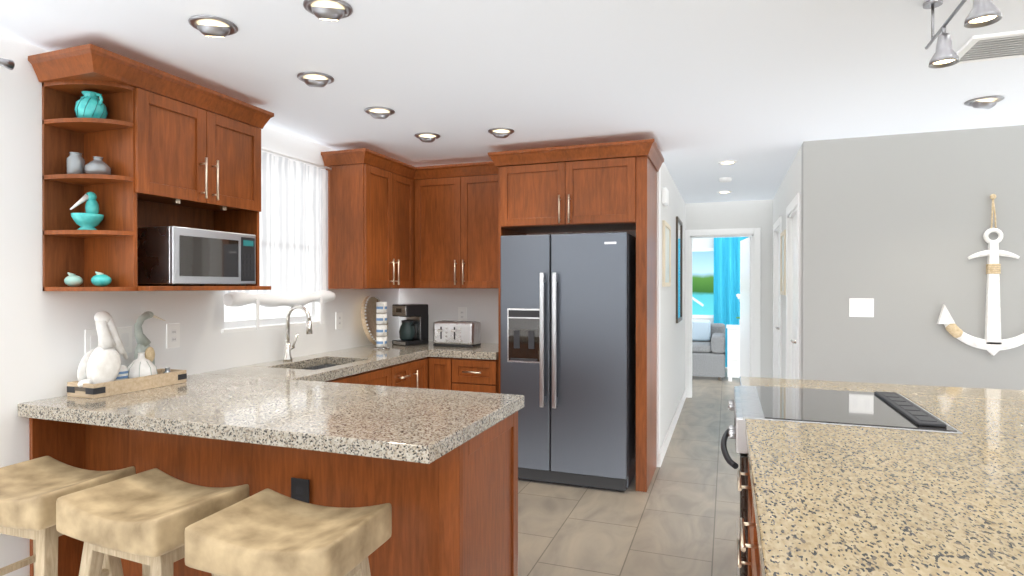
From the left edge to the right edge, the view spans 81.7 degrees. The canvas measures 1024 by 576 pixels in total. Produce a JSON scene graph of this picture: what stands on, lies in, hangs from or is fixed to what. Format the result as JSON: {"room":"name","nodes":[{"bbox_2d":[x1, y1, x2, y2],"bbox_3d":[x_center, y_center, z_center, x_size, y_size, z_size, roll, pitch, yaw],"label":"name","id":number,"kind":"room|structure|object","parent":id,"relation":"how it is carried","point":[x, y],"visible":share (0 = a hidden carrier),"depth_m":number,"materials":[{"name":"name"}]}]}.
{"room":"kitchen","nodes":[
{"label":"kitchen","id":0,"kind":"room"},
{"bbox_2d":[0,34,398,575],"bbox_3d":[-2.397,0.182,1.778,0.120,2.440,7.940,0,0,20],"label":"wall","id":1,"kind":"structure","parent":0,"point":[42,343],"depth_m":2.61,"materials":[{"name":"white paint"}]},
{"bbox_2d":[0,58,14,69],"bbox_3d":[-2.282,-0.898,1.763,0.097,0.040,1.360,0,0,20],"label":"curtain rod","id":2,"kind":"object","parent":1,"relation":"attached to","point":[7,64],"depth_m":2.37,"materials":[{"name":"silver metal"}]},
{"bbox_2d":[85,329,97,353],"bbox_3d":[-1.968,0.248,2.767,0.009,0.110,0.056,0,0,20],"label":"switch plate","id":3,"kind":"object","parent":1,"relation":"attached to","point":[91,338],"depth_m":2.76,"materials":[{"name":"white plastic"}]},
{"bbox_2d":[116,326,131,352],"bbox_3d":[-1.914,0.257,2.916,0.009,0.130,0.077,0,0,20],"label":"switch plate","id":4,"kind":"object","parent":1,"relation":"attached to","point":[125,333],"depth_m":2.93,"materials":[{"name":"white plastic"}]},
{"bbox_2d":[28,44,273,290],"bbox_3d":[-1.694,-0.488,2.934,0.402,1.000,1.030,0,0,20],"label":"upper cabinet","id":5,"kind":"object","parent":1,"relation":"attached to","point":[171,150],"visible":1,"depth_m":2.68,"materials":[{"name":"brown wood"}]},
{"bbox_2d":[64,272,82,286],"bbox_3d":[-1.931,-0.037,2.608,0.080,0.063,0.061,0,0,20],"label":"shell","id":6,"kind":"object","parent":5,"relation":"in","point":[73,280],"visible":1,"depth_m":2.59,"materials":[{"name":"white ceramic"}]},
{"bbox_2d":[66,152,84,173],"bbox_3d":[-1.920,-0.542,2.607,0.068,0.103,0.067,0,0,20],"label":"vase","id":7,"kind":"object","parent":5,"relation":"in","point":[75,162],"visible":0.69,"depth_m":2.58,"materials":[{"name":"grey ceramic"}]},
{"bbox_2d":[70,192,103,229],"bbox_3d":[-1.875,-0.339,2.615,0.120,0.177,0.122,0,0,20],"label":"bird","id":8,"kind":"object","parent":5,"relation":"in","point":[91,218],"visible":0.9,"depth_m":2.60},
{"bbox_2d":[74,91,107,118],"bbox_3d":[-1.851,-0.793,2.605,0.142,0.125,0.120,0,0,20],"label":"jug","id":9,"kind":"object","parent":5,"relation":"in","point":[89,104],"visible":0.94,"depth_m":2.57,"materials":[{"name":"ceramic"}]},
{"bbox_2d":[84,156,111,174],"bbox_3d":[-1.824,-0.533,2.609,0.100,0.085,0.098,0,0,20],"label":"vase","id":10,"kind":"object","parent":5,"relation":"in","point":[97,165],"visible":0.9,"depth_m":2.58,"materials":[{"name":"grey ceramic"}]},
{"bbox_2d":[91,272,111,286],"bbox_3d":[-1.813,-0.039,2.612,0.090,0.067,0.067,0,0,20],"label":"vase","id":11,"kind":"object","parent":5,"relation":"in","point":[99,279],"visible":1,"depth_m":2.59,"materials":[{"name":"teal ceramic"}]},
{"bbox_2d":[137,226,255,285],"bbox_3d":[-1.644,-0.149,3.018,0.384,0.274,0.511,0,0,20],"label":"microwave","id":12,"kind":"object","parent":5,"relation":"in","point":[172,255],"visible":0.9,"depth_m":2.82,"materials":[{"name":"silver metal"}]},
{"bbox_2d":[166,323,179,347],"bbox_3d":[-1.818,0.256,3.180,0.008,0.130,0.080,0,0,20],"label":"electrical outlet","id":13,"kind":"object","parent":1,"relation":"attached to","point":[172,335],"visible":1,"depth_m":3.18,"materials":[{"name":"white plastic"}]},
{"bbox_2d":[221,302,324,332],"bbox_3d":[-1.597,-0.271,3.938,0.125,1.072,0.930,0,0,20],"label":"kitchen window","id":14,"kind":"structure","parent":1,"relation":"in","point":[241,316],"depth_m":3.87,"materials":[{"name":"white glass"}]},
{"bbox_2d":[223,147,335,329],"bbox_3d":[-1.492,-0.315,3.892,0.099,1.136,0.992,0,0,20],"label":"curtain","id":15,"kind":"object","parent":1,"relation":"hanging from","point":[293,234],"visible":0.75,"depth_m":3.98,"materials":[{"name":"white fabric"}]},
{"bbox_2d":[336,312,342,328],"bbox_3d":[-1.324,0.250,4.538,0.008,0.130,0.080,0,0,20],"label":"electrical outlet","id":16,"kind":"object","parent":1,"relation":"attached to","point":[339,320],"visible":1,"depth_m":4.54,"materials":[{"name":"white plastic"}]},
{"bbox_2d":[321,148,416,288],"bbox_3d":[-1.094,-0.495,4.605,0.387,1.000,0.720,0,0,20],"label":"upper cabinet","id":17,"kind":"object","parent":1,"relation":"attached to","point":[394,223],"depth_m":4.37,"materials":[{"name":"brown wood"}]},
{"bbox_2d":[0,0,1023,203],"bbox_3d":[2.115,-1.075,3.322,7.540,0.060,13.940,0,0,20],"label":"ceiling","id":18,"kind":"structure","parent":0,"point":[760,92],"depth_m":2.82,"materials":[{"name":"white paint"}]},
{"bbox_2d":[188,15,237,36],"bbox_3d":[-1.179,-1.022,2.340,0.176,0.069,0.176,0,0,20],"label":"recessed light","id":19,"kind":"object","parent":18,"relation":"in","point":[216,31],"visible":1,"depth_m":2.30,"materials":[{"name":"silver metal"}]},
{"bbox_2d":[297,72,333,86],"bbox_3d":[-0.973,-1.025,2.936,0.176,0.069,0.176,0,0,20],"label":"recessed light","id":20,"kind":"object","parent":18,"relation":"in","point":[316,82],"visible":0.98,"depth_m":2.90,"materials":[{"name":"silver metal"}]},
{"bbox_2d":[303,0,352,20],"bbox_3d":[-0.680,-1.022,2.191,0.176,0.069,0.176,0,0,20],"label":"recessed light","id":21,"kind":"object","parent":18,"relation":"in","point":[329,13],"visible":1,"depth_m":2.16,"materials":[{"name":"silver metal"}]},
{"bbox_2d":[364,107,394,118],"bbox_3d":[-0.781,-1.028,3.494,0.176,0.069,0.176,0,0,20],"label":"recessed light","id":22,"kind":"object","parent":18,"relation":"in","point":[376,115],"visible":0.96,"depth_m":3.45,"materials":[{"name":"silver metal"}]},
{"bbox_2d":[414,132,439,142],"bbox_3d":[-0.582,-1.030,4.070,0.176,0.069,0.176,0,0,20],"label":"recessed light","id":23,"kind":"object","parent":18,"relation":"in","point":[427,139],"visible":0.94,"depth_m":4.03,"materials":[{"name":"silver metal"}]},
{"bbox_2d":[488,128,513,137],"bbox_3d":[-0.072,-1.029,3.949,0.176,0.069,0.176,0,0,20],"label":"recessed light","id":24,"kind":"object","parent":18,"relation":"in","point":[500,135],"visible":1,"depth_m":3.91,"materials":[{"name":"silver metal"}]},
{"bbox_2d":[718,191,731,193],"bbox_3d":[2.342,-1.052,6.518,0.150,0.010,0.150,0,0,20],"label":"recessed light","id":25,"kind":"object","parent":18,"relation":"in","point":[723,192],"visible":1,"depth_m":6.53,"materials":[{"name":"white plastic"}]},
{"bbox_2d":[719,177,731,182],"bbox_3d":[2.050,-1.037,5.688,0.120,0.034,0.120,0,0,20],"label":"smoke detector","id":26,"kind":"object","parent":18,"relation":"attached to","point":[725,179],"visible":1,"depth_m":5.65,"materials":[{"name":"white plastic"}]},
{"bbox_2d":[718,160,736,164],"bbox_3d":[1.802,-1.046,4.948,0.150,0.010,0.150,0,0,20],"label":"recessed light","id":27,"kind":"object","parent":18,"relation":"in","point":[729,162],"visible":1,"depth_m":4.94,"materials":[{"name":"white plastic"}]},
{"bbox_2d":[923,0,1001,68],"bbox_3d":[1.208,-0.902,1.270,0.088,0.265,2.020,0,0,20],"label":"track light","id":28,"kind":"object","parent":18,"relation":"attached to","point":[983,13],"visible":0.98,"depth_m":2.00,"materials":[{"name":"silver metal"}]},
{"bbox_2d":[964,96,1003,108],"bbox_3d":[2.627,-1.027,3.296,0.176,0.069,0.176,0,0,20],"label":"recessed light","id":29,"kind":"object","parent":18,"relation":"in","point":[973,103],"visible":1,"depth_m":3.26,"materials":[{"name":"silver metal"}]},
{"bbox_2d":[957,30,1023,63],"bbox_3d":[2.260,-1.032,2.477,0.650,0.019,0.310,0,0,20],"label":"ceiling vent","id":30,"kind":"object","parent":18,"relation":"in","point":[994,46],"visible":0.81,"depth_m":2.53,"materials":[{"name":"white metal"}]},
{"bbox_2d":[518,368,738,575],"bbox_3d":[2.115,1.425,3.333,7.540,0.060,13.940,0,0,20],"label":"floor","id":31,"kind":"structure","parent":0,"point":[678,517],"depth_m":3.61,"materials":[{"name":"tile"}]},
{"bbox_2d":[0,456,135,575],"bbox_3d":[-1.786,1.056,2.261,0.511,0.696,0.386,0,0,20],"label":"stool","id":32,"kind":"object","parent":31,"relation":"on","point":[32,491],"visible":0.73,"depth_m":2.17,"materials":[{"name":"wood"}]},
{"bbox_2d":[56,468,248,575],"bbox_3d":[-1.247,1.057,2.076,0.500,0.696,0.370,0,0,23],"label":"stool","id":33,"kind":"object","parent":31,"relation":"on","point":[145,519],"visible":0.88,"depth_m":1.98,"materials":[{"name":"wood"}]},
{"bbox_2d":[197,437,276,575],"bbox_3d":[-1.057,0.969,2.774,0.499,0.858,0.682,0,0,20],"label":"base cabinet","id":34,"kind":"object","parent":31,"relation":"on","point":[220,463],"depth_m":2.42,"materials":[{"name":"brown wood"}]},
{"bbox_2d":[185,488,391,575],"bbox_3d":[-0.686,1.058,1.861,0.500,0.696,0.370,0,0,17],"label":"stool","id":35,"kind":"object","parent":31,"relation":"on","point":[267,532],"visible":1,"depth_m":1.77,"materials":[{"name":"wood"}]},
{"bbox_2d":[277,446,332,506],"bbox_3d":[-0.691,0.970,2.608,0.527,0.858,0.620,0,0,20],"label":"base cabinet","id":36,"kind":"object","parent":31,"relation":"on","point":[316,467],"depth_m":2.30,"materials":[{"name":"brown wood"}]},
{"bbox_2d":[291,477,308,502],"bbox_3d":[-0.823,0.805,2.297,0.085,0.130,0.008,0,0,20],"label":"outlet","id":37,"kind":"object","parent":36,"relation":"attached to","point":[299,489],"visible":0.62,"depth_m":2.29,"materials":[{"name":"black plastic"}]},
{"bbox_2d":[329,357,432,388],"bbox_3d":[-1.015,0.962,4.403,0.679,0.858,0.607,0,0,20],"label":"base cabinet","id":38,"kind":"object","parent":31,"relation":"on","point":[418,373],"depth_m":4.20,"materials":[{"name":"brown wood"}]},
{"bbox_2d":[333,411,517,575],"bbox_3d":[-0.314,0.970,2.460,0.509,0.858,0.640,0,0,20],"label":"base cabinet","id":39,"kind":"object","parent":31,"relation":"on","point":[455,512],"depth_m":2.19,"materials":[{"name":"brown wood"}]},
{"bbox_2d":[126,377,523,463],"bbox_3d":[-0.698,0.512,2.467,1.277,0.055,0.914,0,0,20],"label":"countertop","id":40,"kind":"structure","parent":39,"relation":"on","point":[298,403],"depth_m":2.25,"materials":[{"name":"stone"}]},
{"bbox_2d":[433,357,460,390],"bbox_3d":[-0.439,0.960,4.797,0.276,0.858,0.686,0,0,20],"label":"base cabinet","id":41,"kind":"object","parent":31,"relation":"on","point":[446,371],"depth_m":4.52,"materials":[{"name":"brown wood"}]},
{"bbox_2d":[18,341,433,428],"bbox_3d":[-1.238,0.606,3.815,0.660,0.255,3.077,0,0,20],"label":"countertop","id":42,"kind":"structure","parent":41,"relation":"on","point":[108,411],"depth_m":3.08,"materials":[{"name":"stone"}]},
{"bbox_2d":[67,311,186,398],"bbox_3d":[-1.823,0.293,2.825,0.172,0.377,0.485,0,0,20],"label":"decorative tray","id":43,"kind":"object","parent":42,"relation":"on","point":[102,371],"visible":1,"depth_m":2.71,"materials":[{"name":"white ceramic"}]},
{"bbox_2d":[283,305,312,360],"bbox_3d":[-1.389,0.293,3.887,0.222,0.368,0.114,0,0,20],"label":"faucet","id":44,"kind":"object","parent":42,"relation":"on","point":[287,354],"visible":1,"depth_m":3.87,"materials":[{"name":"silver metal"}]},
{"bbox_2d":[361,295,388,344],"bbox_3d":[-1.116,0.264,4.838,0.129,0.409,0.412,0,0,12],"label":"round tray","id":45,"kind":"object","parent":42,"relation":"on","point":[368,313],"visible":0.69,"depth_m":4.77,"materials":[{"name":"beige wicker"}]},
{"bbox_2d":[374,301,389,348],"bbox_3d":[-1.019,0.286,4.629,0.120,0.375,0.120,0,0,20],"label":"mug rack","id":46,"kind":"object","parent":42,"relation":"on","point":[381,327],"visible":1,"depth_m":4.59,"materials":[{"name":"white ceramic"}]},
{"bbox_2d":[392,304,428,345],"bbox_3d":[-0.847,0.305,4.969,0.226,0.335,0.237,0,0,42],"label":"coffee maker","id":47,"kind":"object","parent":42,"relation":"on","point":[414,328],"visible":1,"depth_m":4.92,"materials":[{"name":"black plastic"}]},
{"bbox_2d":[430,343,497,359],"bbox_3d":[-0.260,0.502,4.754,0.534,0.055,0.641,0,0,20],"label":"countertop","id":48,"kind":"structure","parent":41,"relation":"on","point":[489,351],"depth_m":4.50,"materials":[{"name":"stone"}]},
{"bbox_2d":[433,320,480,346],"bbox_3d":[-0.453,0.372,4.837,0.360,0.202,0.202,0,0,20],"label":"toaster","id":49,"kind":"object","parent":48,"relation":"on","point":[457,333],"visible":1,"depth_m":4.77,"materials":[{"name":"silver metal"}]},
{"bbox_2d":[461,358,497,392],"bbox_3d":[-0.204,0.960,4.743,0.419,0.858,0.627,0,0,20],"label":"base cabinet","id":50,"kind":"object","parent":31,"relation":"on","point":[477,375],"depth_m":4.42,"materials":[{"name":"brown wood"}]},
{"bbox_2d":[501,232,635,490],"bbox_3d":[0.449,0.506,4.424,0.910,1.770,0.743,0,0,20],"label":"fridge","id":51,"kind":"object","parent":31,"relation":"on","point":[568,336],"visible":0.92,"depth_m":4.11,"materials":[{"name":"black metal"}]},
{"bbox_2d":[488,139,663,491],"bbox_3d":[0.498,0.198,4.461,1.195,2.385,0.672,0,0,20],"label":"surround","id":52,"kind":"object","parent":31,"relation":"on","point":[604,187],"visible":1,"depth_m":4.17,"materials":[{"name":"brown wood"}]},
{"bbox_2d":[692,320,724,379],"bbox_3d":[2.575,0.939,9.389,1.520,0.860,0.900,0,0,20],"label":"sofa","id":53,"kind":"object","parent":31,"relation":"on","point":[708,348],"visible":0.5,"depth_m":8.83,"materials":[{"name":"fabric"}]},
{"bbox_2d":[726,325,739,380],"bbox_3d":[3.757,0.970,8.720,1.130,0.805,0.520,0,0,20],"label":"dresser","id":54,"kind":"object","parent":31,"relation":"on","point":[733,351],"visible":0.27,"depth_m":8.66,"materials":[{"name":"white"}]},
{"bbox_2d":[737,462,761,575],"bbox_3d":[1.470,0.978,0.677,2.238,0.858,4.610,0,0,20],"label":"base cabinet","id":55,"kind":"object","parent":31,"relation":"on","point":[753,563],"visible":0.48,"depth_m":1.79,"materials":[{"name":"brown wood"}]},
{"bbox_2d":[739,377,1023,575],"bbox_3d":[1.494,0.520,0.655,2.238,0.055,4.650,0,0,20],"label":"countertop","id":56,"kind":"structure","parent":55,"relation":"on","point":[835,500],"depth_m":1.44,"materials":[{"name":"stone"}]},
{"bbox_2d":[721,385,962,575],"bbox_3d":[1.276,0.933,2.466,0.767,0.932,0.756,0,0,20],"label":"range","id":57,"kind":"object","parent":31,"relation":"on","point":[887,410],"visible":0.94,"depth_m":2.31,"materials":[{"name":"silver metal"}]},
{"bbox_2d":[660,162,684,448],"bbox_3d":[1.644,0.163,6.155,0.120,2.440,3.050,0,0,20],"label":"wall","id":58,"kind":"structure","parent":0,"point":[672,360],"depth_m":5.63,"materials":[{"name":"white paint"}]},
{"bbox_2d":[662,187,668,205],"bbox_3d":[1.256,-0.746,4.850,0.040,0.130,0.180,0,0,20],"label":"door chime","id":59,"kind":"object","parent":58,"relation":"attached to","point":[665,196],"visible":1,"depth_m":4.77,"materials":[{"name":"white plastic"}]},
{"bbox_2d":[662,220,670,286],"bbox_3d":[1.327,-0.282,5.076,0.022,0.540,0.550,0,0,20],"label":"framed picture","id":60,"kind":"object","parent":58,"relation":"attached to","point":[666,254],"visible":0.98,"depth_m":5.06,"materials":[{"name":"beige wood"}]},
{"bbox_2d":[659,389,685,466],"bbox_3d":[1.656,1.331,6.027,0.034,0.105,3.050,0,0,20],"label":"baseboard","id":61,"kind":"structure","parent":58,"relation":"attached to","point":[664,447],"depth_m":5.46,"materials":[{"name":"white"}]},
{"bbox_2d":[676,216,682,322],"bbox_3d":[1.806,-0.188,6.392,0.022,1.100,0.650,0,0,20],"label":"framed picture","id":62,"kind":"object","parent":58,"relation":"attached to","point":[679,241],"visible":1,"depth_m":6.40,"materials":[{"name":"blue"}]},
{"bbox_2d":[692,238,713,322],"bbox_3d":[3.962,0.146,10.009,4.440,2.440,0.120,0,0,20],"label":"wall","id":63,"kind":"structure","parent":0,"point":[702,242],"depth_m":10.18,"materials":[{"name":"white paint"}]},
{"bbox_2d":[692,248,713,317],"bbox_3d":[3.535,-0.085,10.297,2.100,1.200,0.310,0,0,20],"label":"room window","id":64,"kind":"structure","parent":63,"relation":"in","point":[693,298],"depth_m":10.23,"materials":[{"name":"white"}]},
{"bbox_2d":[714,237,747,366],"bbox_3d":[3.441,0.210,10.040,2.400,2.252,0.070,0,0,20],"label":"curtain","id":65,"kind":"object","parent":63,"relation":"hanging from","point":[726,278],"visible":0.23,"depth_m":9.97,"materials":[{"name":"blue fabric"}]},
{"bbox_2d":[399,125,1023,466],"bbox_3d":[2.427,0.172,4.183,7.540,2.440,0.120,0,0,20],"label":"wall","id":66,"kind":"structure","parent":0,"point":[896,227],"depth_m":4.03,"materials":[{"name":"grey paint"}]},
{"bbox_2d":[417,161,497,288],"bbox_3d":[-0.526,-0.497,4.985,1.194,1.000,0.382,0,0,20],"label":"upper cabinet","id":67,"kind":"object","parent":66,"relation":"attached to","point":[457,204],"depth_m":4.78,"materials":[{"name":"brown wood"}]},
{"bbox_2d":[458,307,466,320],"bbox_3d":[-0.433,0.233,5.156,0.080,0.130,0.008,0,0,20],"label":"electrical outlet","id":68,"kind":"object","parent":66,"relation":"attached to","point":[462,313],"visible":0.9,"depth_m":5.15,"materials":[{"name":"white plastic"}]},
{"bbox_2d":[849,298,873,316],"bbox_3d":[2.428,0.137,4.114,0.150,0.130,0.009,0,0,20],"label":"switch plate","id":69,"kind":"object","parent":66,"relation":"attached to","point":[861,307],"visible":1,"depth_m":4.11,"materials":[{"name":"white plastic"}]},
{"bbox_2d":[937,194,1023,355],"bbox_3d":[3.122,-0.086,3.840,0.607,1.048,0.045,0,0,20],"label":"decor","id":70,"kind":"object","parent":66,"relation":"attached to","point":[992,343],"visible":0.96,"depth_m":3.83,"materials":[{"name":"white wood"}]},
{"bbox_2d":[685,200,772,377],"bbox_3d":[2.953,0.158,7.237,4.200,2.440,0.120,0,0,20],"label":"wall","id":71,"kind":"structure","parent":0,"point":[733,214],"depth_m":7.15,"materials":[{"name":"white paint"}]},
{"bbox_2d":[685,228,760,397],"bbox_3d":[2.603,0.325,7.356,0.890,2.105,0.136,0,0,20],"label":"door frame","id":72,"kind":"structure","parent":71,"relation":"attached to","point":[755,233],"depth_m":7.27,"materials":[{"name":"white wood"}]},
{"bbox_2d":[740,237,751,376],"bbox_3d":[3.025,0.367,7.650,0.035,2.000,0.700,0,0,12],"label":"end door","id":73,"kind":"structure","parent":71,"relation":"in","point":[745,305],"depth_m":7.53,"materials":[{"name":"white wood"}]},
{"bbox_2d":[772,145,801,378],"bbox_3d":[2.706,0.165,5.768,0.120,2.440,3.050,0,0,20],"label":"wall","id":74,"kind":"structure","parent":0,"point":[789,189],"depth_m":5.52,"materials":[{"name":"white paint"}]},
{"bbox_2d":[773,216,780,377],"bbox_3d":[2.896,0.330,6.343,0.155,2.105,0.950,0,0,20],"label":"door frame","id":75,"kind":"structure","parent":74,"relation":"attached to","point":[776,234],"depth_m":6.71,"materials":[{"name":"white wood"}]},
{"bbox_2d":[780,230,785,294],"bbox_3d":[2.578,-0.234,5.622,0.022,0.600,0.430,0,0,20],"label":"framed picture","id":76,"kind":"object","parent":74,"relation":"attached to","point":[783,263],"visible":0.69,"depth_m":5.63,"materials":[{"name":"beige"}]},
{"bbox_2d":[781,193,799,378],"bbox_3d":[2.359,0.336,4.869,0.155,2.105,0.950,0,0,20],"label":"door frame","id":77,"kind":"structure","parent":74,"relation":"attached to","point":[793,291],"depth_m":5.08,"materials":[{"name":"white wood"}]},
{"label":"outside","id":78,"kind":"structure","parent":0,"visible":0},
{"bbox_2d":[692,251,713,314],"bbox_3d":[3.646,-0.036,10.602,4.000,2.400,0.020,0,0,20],"label":"view","id":79,"kind":"structure","parent":78,"point":[702,277],"depth_m":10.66,"materials":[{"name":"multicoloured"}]}
]}

